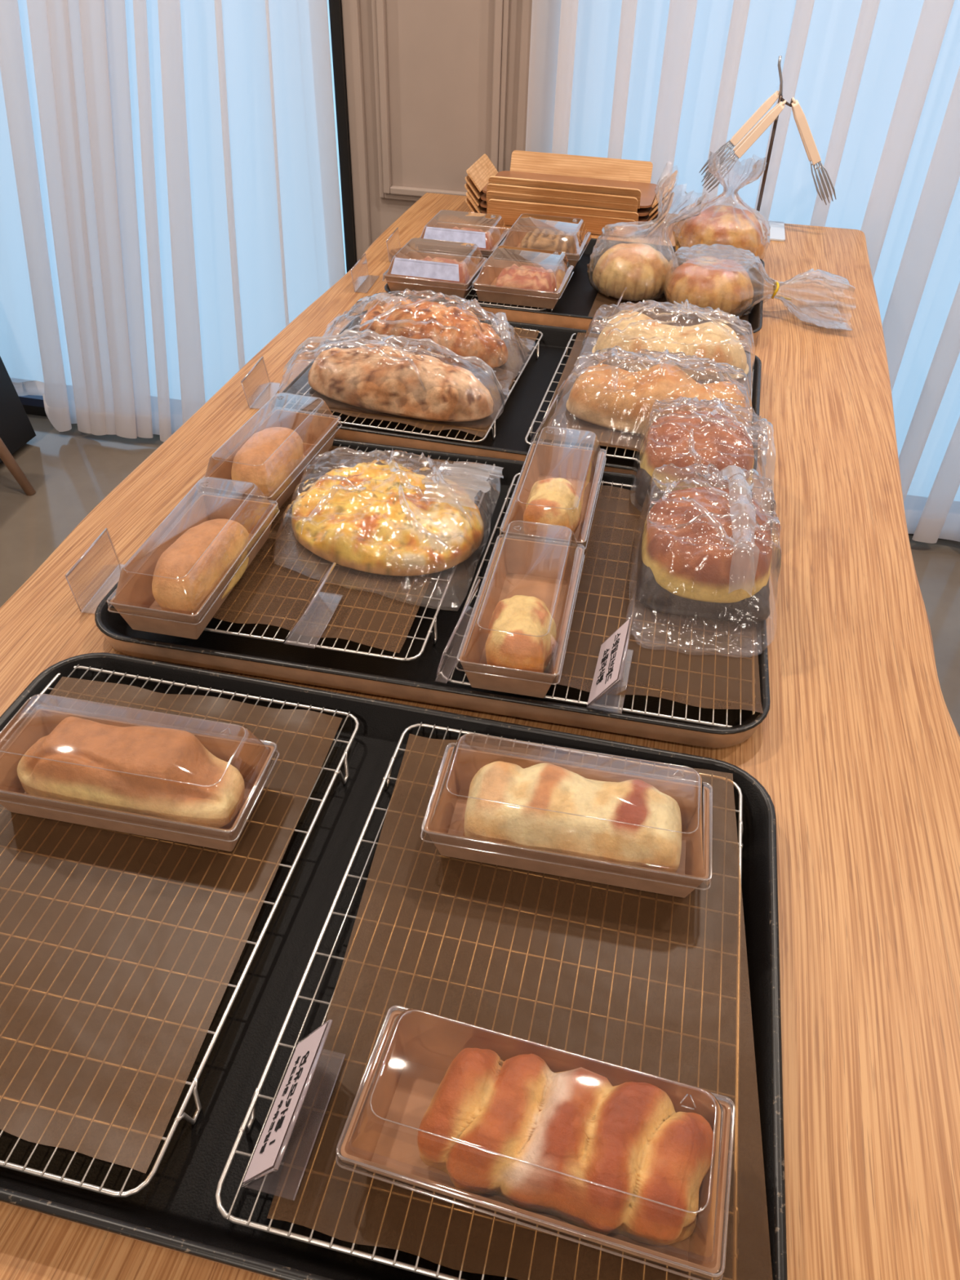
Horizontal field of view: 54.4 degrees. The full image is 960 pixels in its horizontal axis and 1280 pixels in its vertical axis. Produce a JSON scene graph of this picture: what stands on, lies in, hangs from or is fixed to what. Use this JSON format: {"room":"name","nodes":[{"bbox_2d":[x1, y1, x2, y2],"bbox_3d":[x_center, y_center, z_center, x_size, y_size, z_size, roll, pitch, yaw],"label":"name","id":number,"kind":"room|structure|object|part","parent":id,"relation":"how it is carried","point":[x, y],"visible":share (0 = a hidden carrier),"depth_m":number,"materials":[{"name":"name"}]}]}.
{"room":"food shop","nodes":[
{"label":"food shop","id":0,"kind":"room"},
{"bbox_2d":[0,413,959,737],"bbox_3d":[-0.490,1.156,0.626,5.600,0.001,5.395,9,40,9],"label":"floor","id":1,"kind":"structure","parent":0,"point":[70,472],"depth_m":2.40,"materials":[{"name":"concrete"}]},
{"bbox_2d":[0,356,35,462],"bbox_3d":[-1.411,-0.952,2.272,0.261,1.100,0.220,9,40,9],"label":"board","id":2,"kind":"object","parent":1,"relation":"on","point":[16,429],"visible":1,"depth_m":2.58,"materials":[{"name":"black paint"}]},
{"bbox_2d":[0,437,35,495],"bbox_3d":[-1.451,-0.618,2.073,0.531,0.854,0.420,6,40,5],"label":"wooden chair","id":3,"kind":"object","parent":1,"relation":"on","point":[6,456],"visible":1,"depth_m":2.41,"materials":[{"name":"brown wood"}]},
{"bbox_2d":[0,0,345,441],"bbox_3d":[-1.336,-1.480,2.056,2.092,2.177,0.074,9,40,9],"label":"curtain","id":4,"kind":"object","parent":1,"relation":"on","point":[170,200],"visible":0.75,"depth_m":2.22,"materials":[{"name":"fabric"}]},
{"bbox_2d":[0,192,959,1279],"bbox_3d":[0.095,0.051,1.395,0.965,0.750,2.182,9,40,9],"label":"display table","id":5,"kind":"object","parent":1,"relation":"on","point":[855,752],"visible":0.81,"depth_m":0.77,"materials":[{"name":"brown wood"}]},
{"bbox_2d":[65,528,119,611],"bbox_3d":[-0.362,-0.067,0.898,0.025,0.043,0.081,7,40,6],"label":"holder","id":6,"kind":"object","parent":5,"relation":"on","point":[105,530],"visible":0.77,"depth_m":0.88,"materials":[{"name":"clear plastic"}]},
{"bbox_2d":[240,356,284,406],"bbox_3d":[-0.287,-0.341,1.237,0.027,0.037,0.081,7,40,6],"label":"holder","id":7,"kind":"object","parent":5,"relation":"on","point":[260,359],"visible":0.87,"depth_m":1.23,"materials":[{"name":"clear plastic"}]},
{"bbox_2d":[351,253,379,292],"bbox_3d":[-0.194,-0.620,1.578,0.025,0.037,0.086,7,40,7],"label":"holder","id":8,"kind":"object","parent":5,"relation":"on","point":[363,273],"visible":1,"depth_m":1.59,"materials":[{"name":"clear plastic"}]},
{"bbox_3d":[-0.203,-0.621,1.579,0.006,0.035,0.085,7,40,7],"label":"plate","id":9,"kind":"part","parent":8,"relation":"part of","materials":[{"name":"clear plastic"}]},
{"bbox_2d":[0,652,787,1279],"bbox_3d":[-0.111,0.184,0.617,0.600,0.026,0.400,9,40,9],"label":"baking tray","id":10,"kind":"object","parent":5,"relation":"on","point":[177,1211],"visible":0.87,"depth_m":0.58,"materials":[{"name":"metal"}]},
{"bbox_2d":[0,664,359,1196],"bbox_3d":[-0.263,0.160,0.641,0.270,0.020,0.367,9,40,9],"label":"cooling rack","id":11,"kind":"object","parent":10,"relation":"in","point":[181,1114],"visible":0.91,"depth_m":0.58,"materials":[{"name":"silver metal"}]},
{"bbox_2d":[0,676,342,1173],"bbox_3d":[-0.258,0.149,0.633,0.255,0.004,0.345,9,40,9],"label":"paper","id":12,"kind":"object","parent":11,"relation":"on","point":[120,952],"visible":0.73,"depth_m":0.59,"materials":[{"name":"brown paper"}]},
{"bbox_2d":[0,693,279,851],"bbox_3d":[-0.246,0.090,0.657,0.191,0.063,0.086,8,40,8],"label":"box","id":13,"kind":"object","parent":12,"relation":"on","point":[234,744],"visible":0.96,"depth_m":0.66,"materials":[{"name":"clear plastic"}]},
{"bbox_2d":[17,716,244,827],"bbox_3d":[-0.248,0.090,0.657,0.166,0.054,0.065,9,40,8],"label":"bread","id":14,"kind":"object","parent":13,"relation":"in","point":[168,753],"visible":0.94,"depth_m":0.64,"materials":[{"name":"brown food"}]},
{"bbox_3d":[-0.246,0.080,0.648,0.190,0.036,0.084,8,40,8],"label":"clear lid","id":15,"kind":"part","parent":13,"relation":"part of","materials":[{"name":"plastic"}]},
{"bbox_2d":[215,721,742,1279],"bbox_3d":[0.030,0.205,0.597,0.270,0.020,0.367,9,40,9],"label":"cooling rack","id":16,"kind":"object","parent":10,"relation":"in","point":[246,1126],"visible":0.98,"depth_m":0.54,"materials":[{"name":"silver metal"}]},
{"bbox_2d":[266,733,773,1279],"bbox_3d":[0.042,0.201,0.583,0.250,0.003,0.366,7,40,6],"label":"paper","id":17,"kind":"object","parent":16,"relation":"on","point":[655,984],"visible":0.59,"depth_m":0.57,"materials":[{"name":"paper"}]},
{"bbox_2d":[240,1019,345,1200],"bbox_3d":[-0.099,0.245,0.495,0.029,0.037,0.079,9,40,9],"label":"holder","id":18,"kind":"object","parent":17,"relation":"on","point":[271,1148],"visible":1,"depth_m":0.49,"materials":[{"name":"clear plastic"}]},
{"bbox_2d":[335,1004,735,1279],"bbox_3d":[0.030,0.249,0.474,0.191,0.063,0.086,11,40,11],"label":"box","id":19,"kind":"object","parent":17,"relation":"on","point":[416,1049],"visible":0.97,"depth_m":0.49,"materials":[{"name":"clear plastic"}]},
{"bbox_2d":[417,1048,715,1245],"bbox_3d":[0.044,0.252,0.472,0.147,0.054,0.071,11,41,12],"label":"bread","id":20,"kind":"object","parent":19,"relation":"in","point":[630,1137],"visible":1,"depth_m":0.45,"materials":[{"name":"orange food"}]},
{"bbox_2d":[420,733,712,897],"bbox_3d":[0.061,0.117,0.636,0.191,0.063,0.086,8,40,8],"label":"box","id":21,"kind":"object","parent":17,"relation":"on","point":[445,822],"visible":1,"depth_m":0.63,"materials":[{"name":"clear plastic"}]},
{"bbox_2d":[463,760,681,872],"bbox_3d":[0.063,0.119,0.636,0.149,0.051,0.068,8,40,8],"label":"bread","id":22,"kind":"object","parent":21,"relation":"in","point":[548,786],"visible":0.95,"depth_m":0.61,"materials":[{"name":"beige food"}]},
{"bbox_2d":[386,227,401,262],"bbox_3d":[-0.148,-0.719,1.700,0.025,0.037,0.081,7,40,7],"label":"holder","id":23,"kind":"object","parent":5,"relation":"on","point":[393,245],"visible":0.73,"depth_m":1.70,"materials":[{"name":"clear plastic"}]},
{"bbox_2d":[94,438,770,747],"bbox_3d":[-0.023,-0.077,0.937,0.600,0.026,0.400,8,40,8],"label":"baking tray","id":24,"kind":"object","parent":5,"relation":"on","point":[413,680],"visible":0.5,"depth_m":0.82,"materials":[{"name":"metal"}]},
{"bbox_2d":[203,444,495,661],"bbox_3d":[-0.146,-0.107,0.968,0.270,0.020,0.367,8,40,8],"label":"cooling rack","id":25,"kind":"object","parent":24,"relation":"on","point":[430,632],"visible":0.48,"depth_m":0.83,"materials":[{"name":"silver metal"}]},
{"bbox_2d":[154,444,478,653],"bbox_3d":[-0.157,-0.114,0.955,0.257,0.005,0.340,9,40,9],"label":"paper","id":26,"kind":"object","parent":25,"relation":"on","point":[376,611],"visible":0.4,"depth_m":0.87,"materials":[{"name":"paper"}]},
{"bbox_2d":[106,476,279,639],"bbox_3d":[-0.260,-0.081,0.864,0.085,0.063,0.191,9,40,8],"label":"box","id":27,"kind":"object","parent":26,"relation":"on","point":[133,598],"visible":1,"depth_m":0.85,"materials":[{"name":"clear plastic"}]},
{"bbox_2d":[151,518,249,614],"bbox_3d":[-0.254,-0.072,0.852,0.059,0.054,0.125,12,41,12],"label":"bread","id":28,"kind":"object","parent":27,"relation":"in","point":[187,594],"visible":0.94,"depth_m":0.82,"materials":[{"name":"orange food"}]},
{"bbox_2d":[199,392,342,515],"bbox_3d":[-0.225,-0.204,1.018,0.086,0.063,0.191,11,40,11],"label":"box","id":29,"kind":"object","parent":26,"relation":"on","point":[319,431],"visible":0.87,"depth_m":1.02,"materials":[{"name":"clear plastic"}]},
{"bbox_2d":[231,426,303,497],"bbox_3d":[-0.228,-0.192,1.002,0.060,0.054,0.119,8,40,8],"label":"bread","id":30,"kind":"object","parent":29,"relation":"in","point":[246,466],"visible":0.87,"depth_m":0.97,"materials":[{"name":"orange food"}]},
{"bbox_2d":[283,562,343,648],"bbox_3d":[-0.149,-0.033,0.829,0.029,0.037,0.079,9,40,8],"label":"holder","id":31,"kind":"object","parent":26,"relation":"on","point":[317,588],"visible":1,"depth_m":0.83,"materials":[{"name":"clear plastic"}]},
{"bbox_3d":[-0.149,-0.019,0.841,0.028,0.001,0.078,9,40,8],"label":"foot plate","id":32,"kind":"part","parent":31,"relation":"part of","materials":[{"name":"clear plastic"}]},
{"bbox_2d":[273,446,503,566],"bbox_3d":[-0.102,-0.149,0.956,0.236,0.058,0.271,9,40,9],"label":"bag","id":33,"kind":"object","parent":26,"relation":"on","point":[451,468],"visible":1,"depth_m":0.98,"materials":[{"name":"clear plastic"}]},
{"bbox_2d":[291,462,484,576],"bbox_3d":[-0.094,-0.132,0.946,0.202,0.043,0.166,18,42,18],"label":"bread","id":34,"kind":"object","parent":33,"relation":"in","point":[370,539],"visible":0.94,"depth_m":0.91,"materials":[{"name":"yellow food"}]},
{"bbox_2d":[440,472,755,727],"bbox_3d":[0.131,-0.053,0.913,0.270,0.020,0.367,9,40,9],"label":"cooling rack","id":35,"kind":"object","parent":24,"relation":"on","point":[506,500],"visible":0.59,"depth_m":0.77,"materials":[{"name":"silver metal"}]},
{"bbox_2d":[434,578,480,683],"bbox_3d":[-0.018,-0.010,0.808,0.011,0.035,0.106,11,40,11],"label":"holder","id":36,"kind":"object","parent":35,"relation":"on","point":[447,650],"visible":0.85,"depth_m":0.80,"materials":[{"name":"clear plastic"}]},
{"bbox_2d":[551,484,763,713],"bbox_3d":[0.146,-0.060,0.899,0.247,0.007,0.343,9,40,9],"label":"paper","id":37,"kind":"object","parent":35,"relation":"on","point":[706,663],"visible":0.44,"depth_m":0.83,"materials":[{"name":"paper"}]},
{"bbox_2d":[455,520,585,697],"bbox_3d":[0.040,-0.033,0.816,0.085,0.063,0.191,8,40,8],"label":"box","id":38,"kind":"object","parent":37,"relation":"on","point":[548,572],"visible":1,"depth_m":0.84,"materials":[{"name":"clear plastic"}]},
{"bbox_2d":[484,595,556,672],"bbox_3d":[0.034,-0.004,0.780,0.059,0.055,0.085,8,40,8],"label":"bread","id":39,"kind":"object","parent":38,"relation":"in","point":[519,614],"visible":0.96,"depth_m":0.76,"materials":[{"name":"beige food"}]},
{"bbox_2d":[498,426,606,548],"bbox_3d":[0.079,-0.153,0.964,0.085,0.063,0.191,9,40,8],"label":"box","id":40,"kind":"object","parent":37,"relation":"on","point":[581,468],"visible":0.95,"depth_m":1.00,"materials":[{"name":"clear plastic"}]},
{"bbox_2d":[523,477,581,540],"bbox_3d":[0.072,-0.130,0.933,0.058,0.055,0.082,9,40,9],"label":"bread","id":41,"kind":"object","parent":40,"relation":"in","point":[558,492],"visible":0.91,"depth_m":0.91,"materials":[{"name":"beige food"}]},
{"bbox_2d":[586,616,633,714],"bbox_3d":[0.111,0.018,0.777,0.029,0.037,0.083,10,40,10],"label":"holder","id":42,"kind":"object","parent":37,"relation":"on","point":[606,671],"visible":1,"depth_m":0.77,"materials":[{"name":"clear plastic"}]},
{"bbox_2d":[630,395,773,521],"bbox_3d":[0.249,-0.209,1.018,0.156,0.088,0.200,9,40,9],"label":"bag","id":43,"kind":"object","parent":37,"relation":"on","point":[640,451],"visible":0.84,"depth_m":1.02,"materials":[{"name":"clear plastic"}]},
{"bbox_2d":[635,410,754,508],"bbox_3d":[0.239,-0.203,1.024,0.130,0.070,0.145,8,40,8],"label":"bun","id":44,"kind":"object","parent":43,"relation":"in","point":[712,433],"visible":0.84,"depth_m":0.98,"materials":[{"name":"brown food"}]},
{"bbox_2d":[626,462,781,637],"bbox_3d":[0.214,-0.091,0.872,0.140,0.090,0.230,9,40,9],"label":"bag","id":45,"kind":"object","parent":37,"relation":"on","point":[776,573],"visible":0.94,"depth_m":0.88,"materials":[{"name":"clear plastic"}]},
{"bbox_2d":[635,486,772,622],"bbox_3d":[0.218,-0.094,0.890,0.134,0.070,0.162,7,40,7],"label":"bun","id":46,"kind":"object","parent":45,"relation":"in","point":[677,576],"visible":0.97,"depth_m":0.85,"materials":[{"name":"brown food"}]},
{"bbox_2d":[272,310,761,475],"bbox_3d":[0.066,-0.336,1.253,0.600,0.026,0.400,10,40,10],"label":"baking tray","id":47,"kind":"object","parent":5,"relation":"on","point":[513,422],"visible":0.16,"depth_m":1.20,"materials":[{"name":"metal"}]},
{"bbox_2d":[281,324,542,442],"bbox_3d":[-0.078,-0.364,1.281,0.270,0.020,0.367,11,40,11],"label":"cooling rack","id":48,"kind":"object","parent":47,"relation":"on","point":[291,400],"visible":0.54,"depth_m":1.16,"materials":[{"name":"silver metal"}]},
{"bbox_2d":[299,324,539,437],"bbox_3d":[-0.070,-0.369,1.264,0.244,0.010,0.356,9,40,9],"label":"paper","id":49,"kind":"object","parent":48,"relation":"on","point":[479,428],"visible":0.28,"depth_m":1.19,"materials":[{"name":"brown paper"}]},
{"bbox_2d":[278,328,511,407],"bbox_3d":[-0.113,-0.363,1.195,0.310,0.083,0.170,9,40,9],"label":"bag","id":50,"kind":"object","parent":49,"relation":"on","point":[317,348],"visible":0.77,"depth_m":1.17,"materials":[{"name":"clear plastic"}]},
{"bbox_2d":[307,342,494,422],"bbox_3d":[-0.103,-0.330,1.168,0.255,0.064,0.102,15,41,15],"label":"loaf","id":51,"kind":"object","parent":50,"relation":"in","point":[359,377],"visible":1,"depth_m":1.14,"materials":[{"name":"brown food"}]},
{"bbox_2d":[320,288,533,364],"bbox_3d":[-0.082,-0.445,1.293,0.306,0.085,0.172,9,40,9],"label":"bag","id":52,"kind":"object","parent":49,"relation":"on","point":[466,302],"visible":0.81,"depth_m":1.28,"materials":[{"name":"clear plastic"}]},
{"bbox_2d":[359,297,507,370],"bbox_3d":[-0.066,-0.427,1.287,0.223,0.066,0.101,15,42,16],"label":"loaf","id":53,"kind":"object","parent":52,"relation":"in","point":[465,342],"visible":0.88,"depth_m":1.25,"materials":[{"name":"brown food"}]},
{"bbox_2d":[528,380,565,442],"bbox_3d":[0.086,-0.289,1.181,0.019,0.035,0.121,11,41,11],"label":"holder","id":54,"kind":"object","parent":47,"relation":"on","point":[543,420],"visible":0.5,"depth_m":1.16,"materials":[{"name":"clear plastic"}]},
{"bbox_2d":[524,333,753,460],"bbox_3d":[0.223,-0.318,1.237,0.270,0.020,0.367,10,40,10],"label":"cooling rack","id":55,"kind":"object","parent":47,"relation":"in","point":[530,432],"visible":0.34,"depth_m":1.18,"materials":[{"name":"silver metal"}]},
{"bbox_2d":[536,332,751,451],"bbox_3d":[0.228,-0.328,1.228,0.251,0.005,0.347,9,40,9],"label":"paper","id":56,"kind":"object","parent":55,"relation":"on","point":[562,418],"visible":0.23,"depth_m":1.16,"materials":[{"name":"paper"}]},
{"bbox_2d":[546,345,752,438],"bbox_3d":[0.218,-0.314,1.146,0.249,0.084,0.207,9,40,9],"label":"bag","id":57,"kind":"object","parent":56,"relation":"on","point":[611,352],"visible":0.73,"depth_m":1.14,"materials":[{"name":"clear plastic"}]},
{"bbox_2d":[565,363,748,435],"bbox_3d":[0.220,-0.301,1.145,0.227,0.064,0.118,12,41,12],"label":"bread","id":58,"kind":"object","parent":57,"relation":"in","point":[593,399],"visible":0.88,"depth_m":1.13,"materials":[{"name":"food"}]},
{"bbox_2d":[574,298,755,387],"bbox_3d":[0.263,-0.426,1.285,0.244,0.082,0.204,9,40,9],"label":"bag","id":59,"kind":"object","parent":56,"relation":"on","point":[686,309],"visible":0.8,"depth_m":1.27,"materials":[{"name":"clear plastic"}]},
{"bbox_2d":[591,311,749,381],"bbox_3d":[0.264,-0.410,1.282,0.217,0.059,0.114,11,41,11],"label":"bread","id":60,"kind":"object","parent":59,"relation":"in","point":[732,353],"visible":0.91,"depth_m":1.25,"materials":[{"name":"beige food"}]},
{"bbox_2d":[465,197,672,238],"bbox_3d":[0.182,-0.882,1.906,0.403,0.042,0.213,10,40,10],"label":"wooden serving tray","id":61,"kind":"object","parent":5,"relation":"on","point":[594,224],"visible":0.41,"depth_m":1.82,"materials":[{"name":"brown wood"}]},
{"bbox_2d":[466,191,674,231],"bbox_3d":[0.184,-0.891,1.895,0.403,0.042,0.213,10,40,10],"label":"wooden serving tray","id":62,"kind":"object","parent":61,"relation":"on","point":[491,202],"visible":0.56,"depth_m":1.81,"materials":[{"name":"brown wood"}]},
{"bbox_2d":[464,182,674,222],"bbox_3d":[0.181,-0.903,1.889,0.403,0.042,0.213,11,40,11],"label":"wooden serving tray","id":63,"kind":"object","parent":62,"relation":"on","point":[490,194],"visible":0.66,"depth_m":1.81,"materials":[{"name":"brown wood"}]},
{"bbox_2d":[465,167,675,216],"bbox_3d":[0.183,-0.912,1.878,0.403,0.042,0.213,11,40,11],"label":"wooden serving tray","id":64,"kind":"object","parent":63,"relation":"on","point":[636,175],"visible":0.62,"depth_m":1.80,"materials":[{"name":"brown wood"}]},
{"bbox_2d":[466,150,677,208],"bbox_3d":[0.185,-0.924,1.871,0.403,0.042,0.213,10,40,10],"label":"wooden serving tray","id":65,"kind":"object","parent":64,"relation":"on","point":[585,174],"visible":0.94,"depth_m":1.93,"materials":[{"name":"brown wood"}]},
{"bbox_2d":[384,238,764,347],"bbox_3d":[0.174,-0.612,1.590,0.600,0.026,0.400,10,40,10],"label":"baking tray","id":66,"kind":"object","parent":5,"relation":"on","point":[572,309],"visible":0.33,"depth_m":1.51,"materials":[{"name":"metal"}]},
{"bbox_2d":[395,257,578,311],"bbox_3d":[0.017,-0.641,1.620,0.270,0.020,0.367,10,40,10],"label":"cooling rack","id":67,"kind":"object","parent":66,"relation":"on","point":[473,295],"visible":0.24,"depth_m":1.47,"materials":[{"name":"silver metal"}]},
{"bbox_2d":[382,237,487,300],"bbox_3d":[-0.070,-0.603,1.512,0.141,0.054,0.135,10,40,10],"label":"box","id":68,"kind":"object","parent":67,"relation":"on","point":[406,263],"visible":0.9,"depth_m":1.48,"materials":[{"name":"clear plastic"}]},
{"bbox_3d":[-0.070,-0.611,1.506,0.140,0.034,0.134,10,40,10],"label":"clear lid","id":69,"kind":"part","parent":68,"relation":"part of","materials":[{"name":"plastic"}]},
{"bbox_2d":[407,256,470,284],"bbox_3d":[-0.067,-0.597,1.516,0.093,0.033,0.092,9,40,9],"label":"sandwich","id":70,"kind":"object","parent":68,"relation":"in","point":[464,272],"visible":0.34,"depth_m":1.51,"materials":[{"name":"orange food"}]},
{"bbox_2d":[419,209,510,259],"bbox_3d":[-0.028,-0.709,1.642,0.141,0.054,0.135,10,40,10],"label":"box","id":71,"kind":"object","parent":67,"relation":"on","point":[435,229],"visible":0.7,"depth_m":1.62,"materials":[{"name":"clear plastic"}]},
{"bbox_3d":[-0.028,-0.717,1.635,0.140,0.034,0.134,10,40,10],"label":"clear lid","id":72,"kind":"part","parent":71,"relation":"part of","materials":[{"name":"plastic"}]},
{"bbox_2d":[451,226,493,251],"bbox_3d":[-0.025,-0.703,1.646,0.093,0.033,0.092,9,40,9],"label":"sandwich","id":73,"kind":"object","parent":71,"relation":"in","point":[489,239],"visible":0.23,"depth_m":1.64,"materials":[{"name":"orange food"}]},
{"bbox_3d":[0.018,-0.647,1.615,0.265,0.003,0.367,10,40,10],"label":"frame","id":74,"kind":"part","parent":67,"relation":"part of","materials":[{"name":"silver metal"}]},
{"bbox_2d":[471,245,573,309],"bbox_3d":[0.070,-0.582,1.491,0.141,0.054,0.135,10,40,10],"label":"box","id":75,"kind":"object","parent":67,"relation":"on","point":[484,284],"visible":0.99,"depth_m":1.48,"materials":[{"name":"clear plastic"}]},
{"bbox_2d":[495,263,556,293],"bbox_3d":[0.074,-0.576,1.495,0.093,0.033,0.092,9,40,9],"label":"bread","id":76,"kind":"object","parent":75,"relation":"in","point":[535,279],"visible":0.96,"depth_m":1.47,"materials":[{"name":"orange food"}]},
{"bbox_2d":[499,213,591,267],"bbox_3d":[0.116,-0.700,1.635,0.141,0.054,0.135,10,40,10],"label":"box","id":77,"kind":"object","parent":67,"relation":"on","point":[514,237],"visible":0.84,"depth_m":1.63,"materials":[{"name":"clear plastic"}]},
{"bbox_2d":[520,228,575,254],"bbox_3d":[0.119,-0.695,1.638,0.093,0.037,0.092,9,40,9],"label":"bread","id":78,"kind":"object","parent":77,"relation":"in","point":[544,239],"visible":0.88,"depth_m":1.61,"materials":[{"name":"brown food"}]},
{"bbox_2d":[587,265,751,333],"bbox_3d":[0.325,-0.577,1.567,0.252,0.002,0.322,9,40,9],"label":"paper","id":79,"kind":"object","parent":66,"relation":"on","point":[601,299],"visible":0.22,"depth_m":1.50,"materials":[{"name":"brown paper"}]},
{"bbox_2d":[610,287,626,317],"bbox_3d":[0.218,-0.530,1.481,0.017,0.031,0.086,11,41,12],"label":"holder","id":80,"kind":"object","parent":79,"relation":"on","point":[620,298],"visible":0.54,"depth_m":1.47,"materials":[{"name":"clear plastic"}]},
{"bbox_2d":[586,162,708,301],"bbox_3d":[0.271,-0.669,1.522,0.182,0.189,0.161,9,40,9],"label":"bag","id":81,"kind":"object","parent":79,"relation":"on","point":[618,225],"visible":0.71,"depth_m":1.53,"materials":[{"name":"clear plastic"}]},
{"bbox_2d":[591,243,671,300],"bbox_3d":[0.255,-0.622,1.562,0.133,0.067,0.130,-3,40,-6],"label":"bun","id":82,"kind":"object","parent":81,"relation":"in","point":[638,268],"visible":0.96,"depth_m":1.53,"materials":[{"name":"beige food"}]},
{"bbox_2d":[672,151,770,270],"bbox_3d":[0.435,-0.761,1.652,0.175,0.184,0.174,9,40,9],"label":"bag","id":83,"kind":"object","parent":66,"relation":"on","point":[767,236],"visible":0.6,"depth_m":1.64,"materials":[{"name":"clear plastic"}]},
{"bbox_2d":[675,204,764,271],"bbox_3d":[0.433,-0.725,1.675,0.157,0.089,0.158,-17,43,-21],"label":"bun","id":84,"kind":"object","parent":83,"relation":"in","point":[722,229],"visible":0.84,"depth_m":1.63,"materials":[{"name":"brown food"}]},
{"bbox_2d":[663,244,856,330],"bbox_3d":[0.449,-0.570,1.502,0.304,0.083,0.177,9,40,9],"label":"bag","id":85,"kind":"object","parent":5,"relation":"on","point":[845,282],"visible":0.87,"depth_m":1.50,"materials":[{"name":"clear plastic"}]},
{"bbox_2d":[665,256,753,317],"bbox_3d":[0.373,-0.577,1.512,0.143,0.067,0.145,32,48,31],"label":"bun","id":86,"kind":"object","parent":85,"relation":"in","point":[702,286],"visible":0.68,"depth_m":1.47,"materials":[{"name":"beige food"}]},
{"bbox_2d":[755,55,792,241],"bbox_3d":[0.558,-0.945,1.793,0.118,0.298,0.126,9,40,9],"label":"stand","id":87,"kind":"object","parent":5,"relation":"on","point":[777,228],"visible":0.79,"depth_m":1.83,"materials":[{"name":"black metal"}]},
{"bbox_2d":[698,90,779,179],"bbox_3d":[0.503,-0.981,1.812,0.128,0.164,0.040,13,41,14],"label":"serving tongs","id":88,"kind":"object","parent":87,"relation":"hanging from","point":[766,105],"visible":0.95,"depth_m":1.79,"materials":[{"name":"beige wood"}]},
{"bbox_2d":[701,100,786,192],"bbox_3d":[0.503,-0.946,1.791,0.131,0.163,0.040,6,40,5],"label":"serving tongs","id":89,"kind":"object","parent":87,"relation":"hanging from","point":[754,134],"visible":0.98,"depth_m":1.78,"materials":[{"name":"beige wood"}]},
{"bbox_3d":[0.555,-0.831,1.887,0.118,0.003,0.126,9,40,9],"label":"plate","id":90,"kind":"part","parent":87,"relation":"part of","materials":[{"name":"white ceramic"}]},
{"bbox_2d":[791,97,835,204],"bbox_3d":[0.634,-0.930,1.779,0.122,0.179,0.042,2,40,0],"label":"serving tongs","id":91,"kind":"object","parent":87,"relation":"hanging from","point":[806,137],"visible":1,"depth_m":1.77,"materials":[{"name":"beige wood"}]},
{"bbox_3d":[0.138,-1.439,1.826,5.600,2.500,0.100,9,40,9],"label":"wall","id":92,"kind":"structure","parent":0,"visible":0},
{"bbox_2d":[18,0,347,417],"bbox_3d":[-1.235,-1.548,2.143,1.988,2.200,0.110,9,40,9],"label":"window","id":93,"kind":"structure","parent":92,"relation":"in","point":[32,404],"depth_m":2.77,"materials":[{"name":"black paint"}]},
{"bbox_3d":[-1.260,-0.733,2.817,1.988,0.025,0.110,9,40,9],"label":"sill","id":94,"kind":"part","parent":93,"relation":"part of","materials":[{"name":"black"}]},
{"bbox_2d":[330,0,356,271],"bbox_3d":[-0.294,-1.344,1.931,0.019,2.200,0.045,9,40,9],"label":"trim","id":95,"kind":"structure","parent":92,"relation":"attached to","point":[335,5],"depth_m":2.07,"materials":[{"name":"black paint"}]},
{"bbox_2d":[341,0,532,262],"bbox_3d":[-0.069,-1.345,1.940,0.416,2.200,0.139,9,40,9],"label":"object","id":96,"kind":"structure","parent":92,"relation":"in","point":[434,87],"depth_m":2.01,"materials":[{"name":"beige paint"}]},
{"bbox_3d":[-0.084,-1.269,1.926,0.290,2.000,0.017,9,40,9],"label":"panel moulding","id":97,"kind":"part","parent":96,"relation":"part of","materials":[{"name":"beige paint"}]},
{"bbox_3d":[1.352,-1.118,1.718,2.498,2.200,0.110,9,40,9],"label":"window","id":98,"kind":"structure","parent":92,"relation":"in","visible":0},
{"bbox_2d":[525,0,959,543],"bbox_3d":[1.273,-1.059,1.643,2.412,2.179,0.078,9,40,9],"label":"curtain","id":99,"kind":"object","parent":98,"relation":"hanging from","point":[875,84],"visible":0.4,"depth_m":1.88,"materials":[{"name":"fabric"}]}
]}

